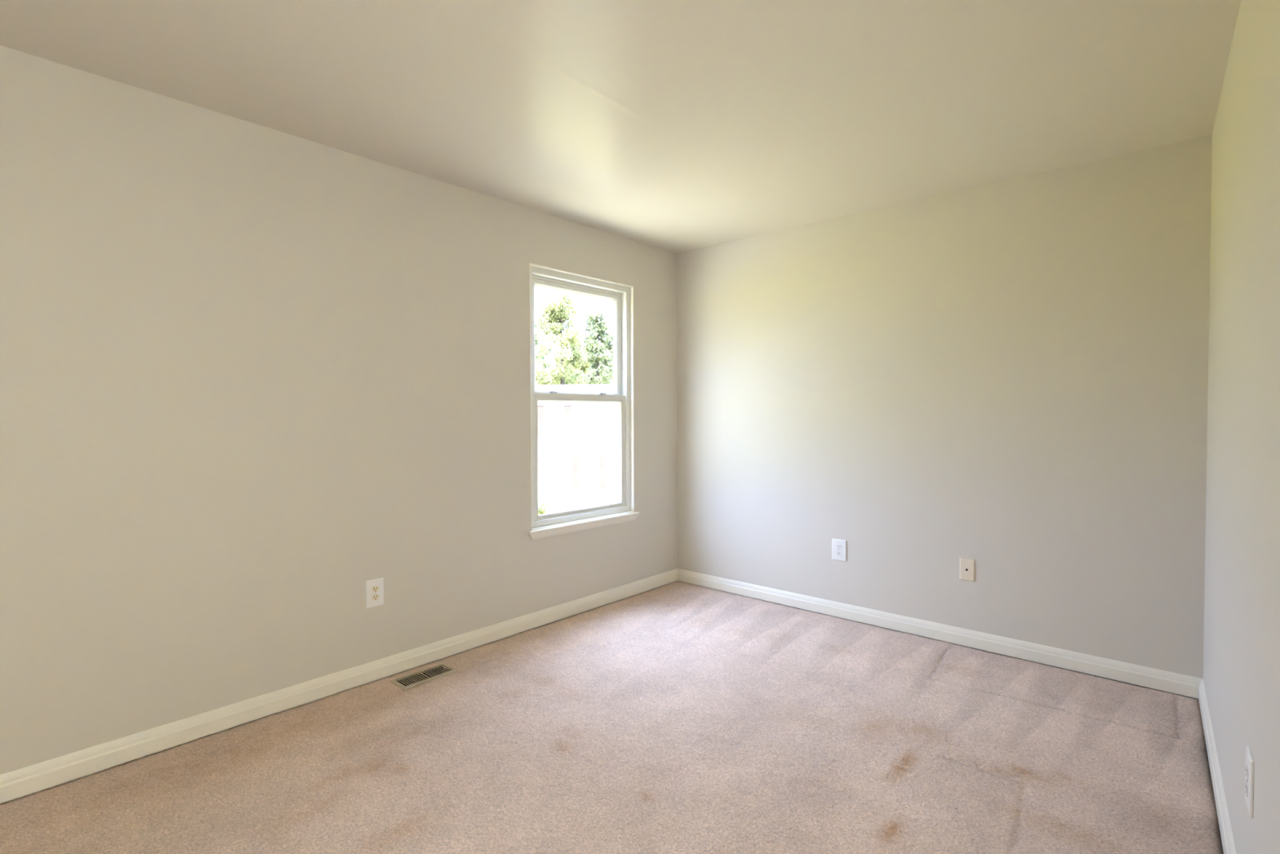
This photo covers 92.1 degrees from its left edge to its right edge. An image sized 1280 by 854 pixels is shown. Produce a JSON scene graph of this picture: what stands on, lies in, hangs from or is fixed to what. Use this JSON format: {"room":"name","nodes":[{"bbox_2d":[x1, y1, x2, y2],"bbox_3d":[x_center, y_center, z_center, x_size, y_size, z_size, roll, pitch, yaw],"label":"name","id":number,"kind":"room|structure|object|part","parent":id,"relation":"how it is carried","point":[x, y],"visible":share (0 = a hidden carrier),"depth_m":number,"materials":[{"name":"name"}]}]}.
{"room":"empty bedroom","nodes":[
{"label":"empty bedroom","id":0,"kind":"room"},
{"bbox_2d":[0,45,677,804],"bbox_3d":[-1.397,-0.025,2.822,0.115,2.540,5.130,1,2,42],"label":"wall","id":1,"kind":"structure","parent":0,"point":[252,376],"depth_m":2.51,"materials":[{"name":"beige paint"}]},
{"bbox_2d":[0,568,677,803],"bbox_3d":[-1.345,1.151,2.804,0.014,0.088,4.900,1,2,42],"label":"baseboard","id":2,"kind":"structure","parent":1,"relation":"attached to","point":[25,780],"depth_m":2.58,"materials":[{"name":"white paint"}]},
{"bbox_2d":[365,577,384,608],"bbox_3d":[-1.250,0.783,2.908,0.008,0.130,0.087,1,2,42],"label":"wall outlet","id":3,"kind":"object","parent":1,"relation":"attached to","point":[374,588],"visible":1,"depth_m":2.90,"materials":[{"name":"white plastic"}]},
{"bbox_2d":[371,593,378,600],"bbox_3d":[-1.248,0.802,2.907,0.004,0.028,0.034,1,2,42],"label":"receptacle","id":4,"kind":"object","parent":3,"relation":"attached to","point":[375,597],"depth_m":2.90,"materials":[{"name":"beige plastic"}]},
{"bbox_2d":[371,585,378,592],"bbox_3d":[-1.248,0.763,2.907,0.004,0.028,0.034,1,2,42],"label":"receptacle","id":5,"kind":"object","parent":3,"relation":"attached to","point":[375,588],"depth_m":2.90,"materials":[{"name":"beige plastic"}]},
{"bbox_2d":[527,262,639,539],"bbox_3d":[-0.374,-0.154,3.944,0.141,1.609,0.946,1,2,42],"label":"window","id":6,"kind":"structure","parent":1,"relation":"in","point":[621,295],"depth_m":4.04,"materials":[{"name":"white paint"}]},
{"bbox_3d":[-0.406,-0.545,3.964,0.032,0.734,0.800,1,2,42],"label":"sash","id":7,"kind":"part","parent":6,"relation":"part of","materials":[{"name":"clear glass"}]},
{"bbox_3d":[-0.377,0.189,3.956,0.031,0.797,0.810,1,2,42],"label":"sash","id":8,"kind":"part","parent":6,"relation":"part of","materials":[{"name":"glass"}]},
{"bbox_3d":[-0.374,0.558,3.962,0.028,0.070,0.806,1,2,42],"label":"rail","id":9,"kind":"part","parent":6,"relation":"part of","materials":[{"name":"white plastic"}]},
{"bbox_3d":[-0.341,0.601,3.934,0.060,0.016,0.946,1,2,42],"label":"sill","id":10,"kind":"part","parent":6,"relation":"part of","materials":[{"name":"white paint"}]},
{"bbox_2d":[0,581,1223,853],"bbox_3d":[-0.198,1.218,1.780,3.091,0.017,4.900,1,2,42],"label":"floor","id":11,"kind":"structure","parent":0,"point":[677,717],"depth_m":2.22,"materials":[{"name":"beige carpet"}]},
{"bbox_2d":[389,662,458,689],"bbox_3d":[-1.030,1.256,2.948,0.140,0.152,0.278,1,2,42],"label":"floor vent","id":12,"kind":"object","parent":11,"relation":"in","point":[418,677],"visible":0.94,"depth_m":2.95,"materials":[{"name":"beige metal"}]},
{"bbox_2d":[0,0,1240,253],"bbox_3d":[-0.204,-1.300,1.724,3.095,0.151,4.900,1,2,42],"label":"ceiling","id":13,"kind":"structure","parent":0,"point":[677,126],"depth_m":2.21,"materials":[{"name":"beige paint"}]},
{"bbox_2d":[676,134,1212,698],"bbox_3d":[1.405,-0.052,3.680,2.917,2.540,0.115,1,2,42],"label":"wall","id":14,"kind":"structure","parent":0,"point":[1010,377],"depth_m":3.26,"materials":[{"name":"beige paint"}]},
{"bbox_2d":[831,538,846,561],"bbox_3d":[1.221,0.755,3.781,0.093,0.130,0.008,1,2,42],"label":"wall outlet","id":15,"kind":"object","parent":14,"relation":"attached to","point":[838,546],"visible":1,"depth_m":3.78,"materials":[{"name":"white plastic"}]},
{"bbox_2d":[835,551,841,555],"bbox_3d":[1.220,0.774,3.780,0.034,0.028,0.004,1,2,42],"label":"receptacle","id":16,"kind":"object","parent":15,"relation":"attached to","point":[837,553],"depth_m":3.78,"materials":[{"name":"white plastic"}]},
{"bbox_2d":[835,544,841,549],"bbox_3d":[1.219,0.735,3.780,0.034,0.028,0.004,1,2,42],"label":"receptacle","id":17,"kind":"object","parent":15,"relation":"attached to","point":[837,546],"depth_m":3.78,"materials":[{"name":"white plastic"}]},
{"bbox_2d":[677,568,1202,698],"bbox_3d":[1.365,1.125,3.658,2.917,0.088,0.014,1,2,42],"label":"baseboard","id":18,"kind":"structure","parent":14,"relation":"attached to","point":[1155,678],"depth_m":3.29,"materials":[{"name":"white paint"}]},
{"bbox_2d":[959,557,974,581],"bbox_3d":[1.753,0.764,3.306,0.072,0.116,0.007,1,2,42],"label":"jack plate","id":19,"kind":"object","parent":14,"relation":"attached to","point":[966,565],"visible":1,"depth_m":3.30,"materials":[{"name":"beige plastic"}]},
{"bbox_2d":[1203,0,1279,853],"bbox_3d":[0.930,0.013,0.742,0.115,2.540,5.138,1,2,40],"label":"wall","id":20,"kind":"structure","parent":0,"point":[1242,640],"depth_m":1.57,"materials":[{"name":"beige paint"}]},
{"bbox_2d":[1198,678,1236,853],"bbox_3d":[0.885,1.187,0.810,0.014,0.088,4.903,1,2,40],"label":"baseboard","id":21,"kind":"structure","parent":20,"relation":"attached to","point":[1225,828],"depth_m":2.00,"materials":[{"name":"white paint"}]},
{"bbox_2d":[1244,745,1253,817],"bbox_3d":[1.395,0.810,1.412,0.008,0.130,0.087,1,2,40],"label":"wall outlet","id":22,"kind":"object","parent":20,"relation":"attached to","point":[1249,784],"visible":1,"depth_m":1.39,"materials":[{"name":"white plastic"}]},
{"bbox_2d":[1244,780,1248,796],"bbox_3d":[1.393,0.830,1.414,0.004,0.028,0.034,1,2,40],"label":"receptacle","id":23,"kind":"object","parent":22,"relation":"attached to","point":[1246,781],"depth_m":1.41,"materials":[{"name":"white plastic"}]},
{"bbox_2d":[1245,764,1248,779],"bbox_3d":[1.393,0.791,1.413,0.004,0.028,0.034,1,2,40],"label":"receptacle","id":24,"kind":"object","parent":22,"relation":"attached to","point":[1246,765],"depth_m":1.41,"materials":[{"name":"white plastic"}]},
{"label":"outside","id":25,"kind":"structure","parent":0,"visible":0},
{"label":"ground","id":26,"kind":"structure","parent":25,"visible":0},
{"bbox_2d":[534,321,550,384],"bbox_3d":[-8.042,-2.472,45.955,4.087,11.521,3.983,1,2,42],"label":"tree","id":27,"kind":"object","parent":26,"relation":"on","point":[537,340],"visible":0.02,"depth_m":45.45,"materials":[{"name":"green plant"}]},
{"bbox_2d":[537,502,547,514],"bbox_3d":[-4.010,3.345,24.971,0.648,0.641,0.503,1,2,42],"label":"shrub","id":28,"kind":"object","parent":26,"relation":"on","point":[542,507],"visible":0.86,"depth_m":24.84,"materials":[{"name":"green plant"}]},
{"bbox_2d":[534,288,589,384],"bbox_3d":[-5.240,-2.549,37.820,4.381,12.010,4.949,0,1,14],"label":"tree","id":29,"kind":"object","parent":26,"relation":"on","point":[557,309],"visible":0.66,"depth_m":37.45,"materials":[{"name":"green plant"}]},
{"bbox_2d":[550,342,602,384],"bbox_3d":[-6.341,-3.044,62.269,6.996,11.950,8.298,-1,1,-25],"label":"tree","id":30,"kind":"object","parent":26,"relation":"on","point":[584,368],"visible":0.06,"depth_m":61.03,"materials":[{"name":"green plant"}]},
{"bbox_2d":[535,384,617,511],"bbox_3d":[-2.158,0.725,30.029,16.600,5.570,8.700,0,1,0],"label":"house","id":31,"kind":"structure","parent":26,"relation":"on","point":[578,442],"depth_m":26.03,"materials":[{"name":"white"}]},
{"bbox_2d":[537,404,543,433],"bbox_3d":[-4.201,-0.317,25.975,0.290,1.200,0.060,0,1,0],"label":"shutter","id":32,"kind":"object","parent":31,"relation":"hanging from","point":[540,407],"depth_m":25.95,"materials":[{"name":"white"}]},
{"bbox_3d":[-3.621,-0.319,25.997,0.760,1.160,0.008,0,1,0],"label":"pane","id":33,"kind":"part","parent":31,"relation":"part of","materials":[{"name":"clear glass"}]},
{"bbox_2d":[564,404,571,433],"bbox_3d":[-3.041,-0.320,25.975,0.290,1.200,0.060,0,1,0],"label":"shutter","id":34,"kind":"object","parent":31,"relation":"hanging from","point":[567,408],"depth_m":25.95,"materials":[{"name":"white"}]},
{"bbox_2d":[571,451,578,488],"bbox_3d":[-2.734,1.818,26.021,0.290,1.560,0.060,0,1,0],"label":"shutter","id":35,"kind":"object","parent":31,"relation":"hanging from","point":[575,455],"depth_m":26.00,"materials":[{"name":"white"}]},
{"bbox_3d":[-2.154,1.816,26.043,0.760,1.520,0.008,0,1,0],"label":"pane","id":36,"kind":"part","parent":31,"relation":"part of","materials":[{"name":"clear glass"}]},
{"bbox_2d":[599,451,606,488],"bbox_3d":[-1.574,1.815,26.021,0.290,1.560,0.060,0,1,0],"label":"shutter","id":37,"kind":"object","parent":31,"relation":"hanging from","point":[602,455],"depth_m":26.00,"materials":[{"name":"white"}]},
{"bbox_2d":[569,306,613,384],"bbox_3d":[-3.166,-2.934,46.001,3.990,12.413,4.007,0,1,10],"label":"tree","id":38,"kind":"object","parent":26,"relation":"on","point":[595,348],"visible":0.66,"depth_m":45.35,"materials":[{"name":"green plant"}]},
{"bbox_2d":[595,324,613,384],"bbox_3d":[-2.340,-3.011,55.484,4.141,12.153,4.380,1,2,42],"label":"tree","id":39,"kind":"object","parent":26,"relation":"on","point":[609,345],"visible":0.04,"depth_m":54.55,"materials":[{"name":"green plant"}]}
]}

